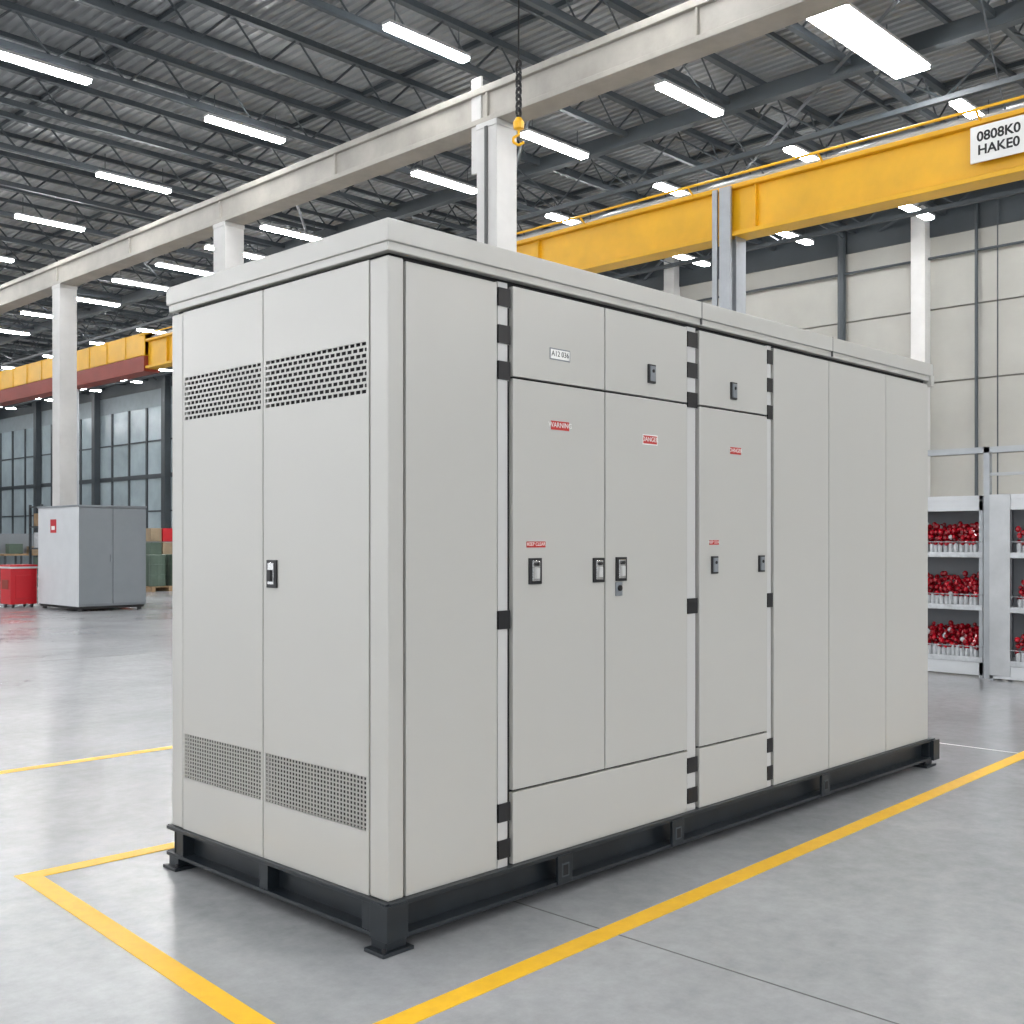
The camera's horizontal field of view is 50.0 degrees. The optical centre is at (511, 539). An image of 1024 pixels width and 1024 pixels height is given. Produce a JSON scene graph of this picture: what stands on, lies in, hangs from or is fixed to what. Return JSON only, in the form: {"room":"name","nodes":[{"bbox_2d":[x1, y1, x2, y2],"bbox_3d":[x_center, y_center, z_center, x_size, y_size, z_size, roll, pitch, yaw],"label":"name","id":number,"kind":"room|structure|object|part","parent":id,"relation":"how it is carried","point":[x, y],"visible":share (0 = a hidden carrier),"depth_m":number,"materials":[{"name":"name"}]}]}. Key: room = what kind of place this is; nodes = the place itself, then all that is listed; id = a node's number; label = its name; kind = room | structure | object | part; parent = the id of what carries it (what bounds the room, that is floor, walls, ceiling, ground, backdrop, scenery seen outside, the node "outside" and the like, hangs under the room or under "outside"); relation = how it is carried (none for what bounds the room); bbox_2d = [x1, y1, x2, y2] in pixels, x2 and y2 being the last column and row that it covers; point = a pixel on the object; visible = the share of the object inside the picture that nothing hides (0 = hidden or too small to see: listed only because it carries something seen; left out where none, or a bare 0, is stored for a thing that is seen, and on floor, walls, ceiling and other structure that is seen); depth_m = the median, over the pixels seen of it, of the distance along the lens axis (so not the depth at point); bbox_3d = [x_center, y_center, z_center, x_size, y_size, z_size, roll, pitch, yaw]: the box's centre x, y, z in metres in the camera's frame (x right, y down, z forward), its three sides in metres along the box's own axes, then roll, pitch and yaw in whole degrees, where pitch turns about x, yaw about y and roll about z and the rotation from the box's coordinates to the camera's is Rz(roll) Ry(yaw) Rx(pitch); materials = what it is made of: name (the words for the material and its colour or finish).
{"room":"factory floor","nodes":[
{"label":"factory floor","id":0,"kind":"room"},
{"bbox_2d":[52,283,76,505],"bbox_3d":[-10.245,-2.185,25.167,0.600,7.270,0.600,0,0,44],"label":"steel column","id":1,"kind":"structure","parent":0,"point":[64,297],"depth_m":25.03,"materials":[{"name":"white metal"}]},
{"bbox_2d":[213,221,244,272],"bbox_3d":[-5.229,-2.185,20.284,0.600,7.270,0.600,0,0,44],"label":"steel column","id":2,"kind":"structure","parent":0,"point":[228,236],"depth_m":20.13,"materials":[{"name":"white metal"}]},
{"bbox_2d":[471,76,516,251],"bbox_3d":[-0.228,-2.525,15.415,0.640,7.950,0.600,0,0,44],"label":"steel column","id":3,"kind":"structure","parent":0,"point":[493,152],"depth_m":15.26,"materials":[{"name":"white metal"}]},
{"bbox_2d":[0,0,857,313],"bbox_3d":[-5.301,-6.070,20.354,90.000,0.520,0.400,0,0,44],"label":"steel beam","id":4,"kind":"object","parent":3,"relation":"on","point":[691,30],"visible":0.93,"depth_m":15.86,"materials":[{"name":"beige metal"}]},
{"bbox_2d":[0,571,1023,1023],"bbox_3d":[-16.885,1.549,17.773,102.999,0.203,49.000,0,0,44],"label":"floor","id":5,"kind":"structure","parent":0,"point":[914,915],"depth_m":4.29,"materials":[{"name":"concrete"}]},
{"bbox_2d":[14,556,22,563],"bbox_3d":[-21.123,0.600,49.115,0.800,1.700,2.000,0,0,44],"label":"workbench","id":6,"kind":"object","parent":5,"relation":"on","point":[15,557],"visible":0.07,"depth_m":48.44,"materials":[{"name":"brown metal"}]},
{"bbox_2d":[0,564,37,607],"bbox_3d":[-10.646,0.989,23.716,0.590,0.918,0.600,0,0,44],"label":"waste bin","id":7,"kind":"object","parent":5,"relation":"on","point":[18,582],"visible":0.98,"depth_m":23.52,"materials":[{"name":"red plastic"}]},
{"bbox_2d":[0,534,37,564],"bbox_3d":[-18.917,0.600,42.780,0.800,1.700,2.000,0,0,44],"label":"workbench","id":8,"kind":"object","parent":5,"relation":"on","point":[10,544],"visible":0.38,"depth_m":42.56,"materials":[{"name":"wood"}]},
{"bbox_2d":[29,504,42,570],"bbox_3d":[-14.417,0.150,36.773,0.970,2.600,3.070,0,0,44],"label":"shelving unit","id":9,"kind":"object","parent":5,"relation":"on","point":[41,505],"visible":0.05,"depth_m":35.94,"materials":[{"name":"metal"}]},
{"bbox_2d":[37,505,146,611],"bbox_3d":[-8.906,0.370,23.292,1.965,2.160,1.490,0,0,44],"label":"tall cabinet","id":10,"kind":"object","parent":5,"relation":"on","point":[90,556],"visible":1,"depth_m":22.64,"materials":[{"name":"metal"}]},
{"bbox_2d":[146,554,171,591],"bbox_3d":[-9.977,0.932,31.424,0.945,1.035,1.200,0,0,44],"label":"crate","id":11,"kind":"object","parent":5,"relation":"on","point":[158,567],"visible":0.69,"depth_m":30.93,"materials":[{"name":"green plastic"}]},
{"bbox_2d":[146,528,171,554],"bbox_3d":[-10.563,0.550,33.112,0.940,1.800,1.200,0,0,44],"label":"boxes","id":12,"kind":"object","parent":11,"relation":"on","point":[158,540],"visible":0.29,"depth_m":32.58,"materials":[{"name":"multicoloured cardboard"}]},
{"bbox_2d":[0,592,1015,1023],"bbox_3d":[-12.577,1.450,12.881,90.000,0.001,48.000,0,0,44],"label":"joint","id":13,"kind":"object","parent":5,"relation":"on","point":[166,592],"depth_m":3.84,"materials":[{"name":"grey"}]},
{"bbox_2d":[0,95,1023,504],"bbox_3d":[-10.263,-1.800,28.159,72.000,6.500,0.517,0,0,44],"label":"runway","id":14,"kind":"object","parent":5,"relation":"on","point":[984,151],"visible":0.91,"depth_m":15.03,"materials":[{"name":"metal"}]},
{"bbox_3d":[-10.319,-4.901,28.102,72.000,0.132,0.357,0,0,44],"label":"runway rail","id":15,"kind":"part","parent":14,"relation":"part of","materials":[{"name":"metal"}]},
{"bbox_2d":[163,217,939,958],"bbox_3d":[0.590,0.163,5.975,1.577,2.574,4.565,0,0,44],"label":"enclosure","id":16,"kind":"object","parent":5,"relation":"on","point":[500,576],"visible":1,"depth_m":4.54,"materials":[{"name":"grey metal"}]},
{"bbox_3d":[-1.449,0.135,4.908,0.094,2.270,0.100,0,0,44],"label":"corner post","id":17,"kind":"part","parent":16,"relation":"part of","materials":[{"name":"metal"}]},
{"bbox_3d":[-1.212,0.135,4.628,0.625,2.270,0.030,0,0,44],"label":"door","id":18,"kind":"part","parent":16,"relation":"part of","materials":[{"name":"paint"}]},
{"bbox_3d":[-0.953,0.134,4.342,0.068,0.110,0.022,0,0,44],"label":"handle","id":19,"kind":"part","parent":16,"relation":"part of","materials":[{"name":"black plastic"}]},
{"bbox_3d":[-0.742,0.135,4.170,0.672,2.270,0.030,0,0,44],"label":"door","id":20,"kind":"part","parent":16,"relation":"part of","materials":[{"name":"paint"}]},
{"bbox_3d":[-0.446,0.135,3.911,0.102,2.270,0.072,0,0,44],"label":"corner post","id":21,"kind":"part","parent":16,"relation":"part of","materials":[{"name":"metal"}]},
{"bbox_3d":[-0.227,0.138,4.088,0.026,2.264,0.458,0,0,44],"label":"panel","id":22,"kind":"part","parent":16,"relation":"part of","materials":[{"name":"paint"}]},
{"bbox_3d":[0.097,0.124,4.382,0.024,0.104,0.072,0,0,44],"label":"handle","id":23,"kind":"part","parent":16,"relation":"part of","materials":[{"name":"black plastic"}]},
{"bbox_3d":[0.583,1.336,5.979,1.561,0.132,4.510,0,0,44],"label":"skid frame","id":24,"kind":"part","parent":16,"relation":"part of","materials":[{"name":"metal"}]},
{"bbox_3d":[0.189,-0.818,4.512,0.030,0.352,0.561,0,0,44],"label":"door","id":25,"kind":"part","parent":16,"relation":"part of","materials":[{"name":"paint"}]},
{"bbox_3d":[0.189,0.173,4.512,0.030,1.613,0.561,0,0,44],"label":"door","id":26,"kind":"part","parent":16,"relation":"part of","materials":[{"name":"paint"}]},
{"bbox_3d":[0.401,1.129,4.729,0.030,0.281,1.167,0,0,44],"label":"kick panel","id":27,"kind":"part","parent":16,"relation":"part of","materials":[{"name":"paint"}]},
{"bbox_3d":[0.373,0.128,4.665,0.024,0.104,0.072,0,0,44],"label":"handle","id":28,"kind":"part","parent":16,"relation":"part of","materials":[{"name":"black plastic"}]},
{"bbox_3d":[0.466,0.212,4.766,0.016,0.060,0.044,0,0,44],"label":"handle","id":29,"kind":"part","parent":16,"relation":"part of","materials":[{"name":"grey paint"}]},
{"bbox_3d":[0.480,0.126,4.774,0.024,0.104,0.072,0,0,44],"label":"handle","id":30,"kind":"part","parent":16,"relation":"part of","materials":[{"name":"black plastic"}]},
{"bbox_3d":[0.599,-0.818,4.933,0.030,0.352,0.598,0,0,44],"label":"door","id":31,"kind":"part","parent":16,"relation":"part of","materials":[{"name":"paint"}]},
{"bbox_3d":[0.599,0.173,4.933,0.030,1.613,0.598,0,0,44],"label":"door","id":32,"kind":"part","parent":16,"relation":"part of","materials":[{"name":"paint"}]},
{"bbox_3d":[0.630,-0.746,4.932,0.020,0.084,0.052,0,0,44],"label":"handle","id":33,"kind":"part","parent":16,"relation":"part of","materials":[{"name":"black plastic"}]},
{"bbox_3d":[0.979,0.120,5.290,0.020,0.084,0.052,0,0,44],"label":"handle","id":34,"kind":"part","parent":16,"relation":"part of","materials":[{"name":"black plastic"}]},
{"bbox_3d":[1.089,-0.818,5.436,0.030,0.352,0.603,0,0,44],"label":"door","id":35,"kind":"part","parent":16,"relation":"part of","materials":[{"name":"paint"}]},
{"bbox_3d":[1.089,0.173,5.436,0.030,1.613,0.603,0,0,44],"label":"door","id":36,"kind":"part","parent":16,"relation":"part of","materials":[{"name":"paint"}]},
{"bbox_3d":[1.089,1.129,5.436,0.030,0.281,0.603,0,0,44],"label":"kick panel","id":37,"kind":"part","parent":16,"relation":"part of","materials":[{"name":"paint"}]},
{"bbox_3d":[1.095,-0.734,5.409,0.020,0.084,0.052,0,0,44],"label":"handle","id":38,"kind":"part","parent":16,"relation":"part of","materials":[{"name":"black plastic"}]},
{"bbox_3d":[1.274,0.120,5.593,0.020,0.084,0.052,0,0,44],"label":"handle","id":39,"kind":"part","parent":16,"relation":"part of","materials":[{"name":"black plastic"}]},
{"bbox_3d":[1.546,0.138,5.906,0.030,2.264,0.577,0,0,44],"label":"panel","id":40,"kind":"part","parent":16,"relation":"part of","materials":[{"name":"paint"}]},
{"bbox_3d":[1.993,0.138,6.365,0.030,2.264,0.691,0,0,44],"label":"panel","id":41,"kind":"part","parent":16,"relation":"part of","materials":[{"name":"paint"}]},
{"bbox_3d":[2.444,0.138,6.828,0.030,2.264,0.587,0,0,44],"label":"panel","id":42,"kind":"part","parent":16,"relation":"part of","materials":[{"name":"paint"}]},
{"bbox_2d":[928,495,983,676],"bbox_3d":[4.479,0.490,12.430,1.870,1.920,0.549,0,0,44],"label":"storage rack","id":43,"kind":"object","parent":5,"relation":"on","point":[955,523],"visible":0.34,"depth_m":11.91,"materials":[{"name":"metal"}]},
{"bbox_2d":[928,445,1023,678],"bbox_3d":[5.112,0.240,11.339,4.560,2.420,0.070,0,0,44],"label":"frame","id":44,"kind":"object","parent":5,"relation":"on","point":[987,451],"visible":0.52,"depth_m":11.45,"materials":[{"name":"grey metal"}]},
{"bbox_2d":[989,494,1023,680],"bbox_3d":[5.958,0.490,10.774,2.300,1.920,0.560,0,0,44],"label":"storage rack","id":45,"kind":"object","parent":5,"relation":"on","point":[1006,511],"visible":1,"depth_m":11.30,"materials":[{"name":"metal"}]},
{"bbox_2d":[0,0,1023,369],"bbox_3d":[-16.611,-8.170,17.339,102.000,0.040,48.760,0,0,44],"label":"roof trusses","id":46,"kind":"structure","parent":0,"point":[763,57],"depth_m":20.02,"materials":[{"name":"grey metal"}]},
{"bbox_2d":[14,212,85,231],"label":"ceiling lights","id":47,"kind":"object","parent":46,"relation":"attached to","point":[18,215],"depth_m":24.27,"materials":[{"name":"white plastic"}]},
{"bbox_2d":[382,0,470,63],"label":"ceiling lights","id":48,"kind":"object","parent":46,"relation":"attached to","point":[391,26],"depth_m":15.46,"materials":[{"name":"white plastic"}]},
{"bbox_2d":[410,160,476,193],"label":"ceiling lights","id":49,"kind":"object","parent":46,"relation":"attached to","point":[417,172],"depth_m":21.49,"materials":[{"name":"white plastic"}]},
{"bbox_2d":[0,0,1023,408],"bbox_3d":[-16.234,-7.425,17.009,101.000,1.450,48.814,0,0,44],"label":"ceiling","id":50,"kind":"structure","parent":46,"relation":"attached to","point":[1005,17],"depth_m":20.36,"materials":[{"name":"metal"}]},
{"bbox_2d":[0,48,92,84],"label":"ceiling lights","id":51,"kind":"object","parent":50,"relation":"attached to","point":[7,55],"depth_m":16.33,"materials":[{"name":"white plastic"}]},
{"bbox_2d":[95,168,171,193],"label":"ceiling lights","id":52,"kind":"object","parent":50,"relation":"attached to","point":[99,173],"depth_m":21.55,"materials":[{"name":"white plastic"}]},
{"bbox_2d":[155,254,213,275],"label":"ceiling lights","id":53,"kind":"object","parent":50,"relation":"attached to","point":[164,264],"depth_m":28.44,"materials":[{"name":"white plastic"}]},
{"bbox_2d":[203,95,285,143],"label":"ceiling lights","id":54,"kind":"object","parent":50,"relation":"attached to","point":[209,117],"depth_m":18.74,"materials":[{"name":"white plastic"}]},
{"bbox_2d":[259,215,324,240],"label":"ceiling lights","id":55,"kind":"object","parent":50,"relation":"attached to","point":[265,226],"depth_m":25.09,"materials":[{"name":"white plastic"}]},
{"bbox_2d":[654,70,724,116],"label":"ceiling lights","id":56,"kind":"object","parent":50,"relation":"attached to","point":[665,86],"depth_m":17.44,"materials":[{"name":"white plastic"}]},
{"bbox_2d":[807,3,930,78],"label":"ceiling lights","id":57,"kind":"object","parent":50,"relation":"attached to","point":[860,32],"depth_m":15.41,"materials":[{"name":"white plastic"}]},
{"bbox_2d":[512,0,524,145],"bbox_3d":[0.088,-6.683,14.507,0.143,2.974,0.150,0,0,44],"label":"chain hoist","id":58,"kind":"object","parent":46,"relation":"hanging from","point":[518,123],"visible":1,"depth_m":14.48,"materials":[{"name":"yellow metal"}]},
{"bbox_2d":[520,119,589,158],"label":"ceiling lights","id":59,"kind":"object","parent":46,"relation":"attached to","point":[530,134],"depth_m":19.47,"materials":[{"name":"white plastic"}]},
{"bbox_2d":[949,98,988,118],"label":"ceiling lights","id":60,"kind":"object","parent":46,"relation":"attached to","point":[962,104],"depth_m":17.80,"materials":[{"name":"white plastic"}]},
{"bbox_2d":[0,180,1023,564],"bbox_3d":[0.215,-3.400,34.621,102.000,9.700,0.300,0,0,44],"label":"wall","id":61,"kind":"structure","parent":0,"point":[878,302],"depth_m":25.21,"materials":[{"name":"grey metal"}]},
{"bbox_2d":[33,401,40,563],"bbox_3d":[-25.696,-3.350,59.499,0.340,9.600,0.300,0,0,44],"label":"pilaster","id":62,"kind":"object","parent":61,"relation":"attached to","point":[36,405],"visible":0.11,"depth_m":59.39,"materials":[{"name":"metal"}]},
{"bbox_2d":[0,404,171,533],"bbox_3d":[-19.823,-2.950,53.998,46.250,6.400,0.090,0,0,44],"label":"window","id":63,"kind":"structure","parent":61,"relation":"in","point":[130,441],"depth_m":54.33,"materials":[{"name":"glass"}]},
{"bbox_2d":[91,386,99,504],"bbox_3d":[-20.680,-3.350,54.616,0.340,9.600,0.300,0,0,44],"label":"pilaster","id":64,"kind":"object","parent":61,"relation":"attached to","point":[95,402],"visible":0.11,"depth_m":54.50,"materials":[{"name":"metal"}]},
{"bbox_2d":[161,367,170,527],"bbox_3d":[-15.665,-3.350,49.733,0.340,9.600,0.300,0,0,44],"label":"pilaster","id":65,"kind":"object","parent":61,"relation":"attached to","point":[165,380],"visible":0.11,"depth_m":49.60,"materials":[{"name":"metal"}]},
{"bbox_2d":[664,257,679,295],"bbox_3d":[4.397,-3.350,30.200,0.340,9.600,0.300,0,0,44],"label":"pilaster","id":66,"kind":"object","parent":61,"relation":"attached to","point":[671,275],"depth_m":30.08,"materials":[{"name":"paint"}]},
{"bbox_2d":[696,199,1023,495],"bbox_3d":[8.301,-3.050,26.441,31.000,9.000,0.200,0,0,44],"label":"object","id":67,"kind":"object","parent":61,"relation":"attached to","point":[841,275],"visible":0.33,"depth_m":24.89,"materials":[{"name":"metal"}]},
{"bbox_2d":[911,203,929,496],"bbox_3d":[9.412,-3.350,25.317,0.340,9.600,0.300,0,0,44],"label":"pilaster","id":68,"kind":"object","parent":61,"relation":"attached to","point":[920,228],"visible":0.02,"depth_m":25.22,"materials":[{"name":"paint"}]}
]}

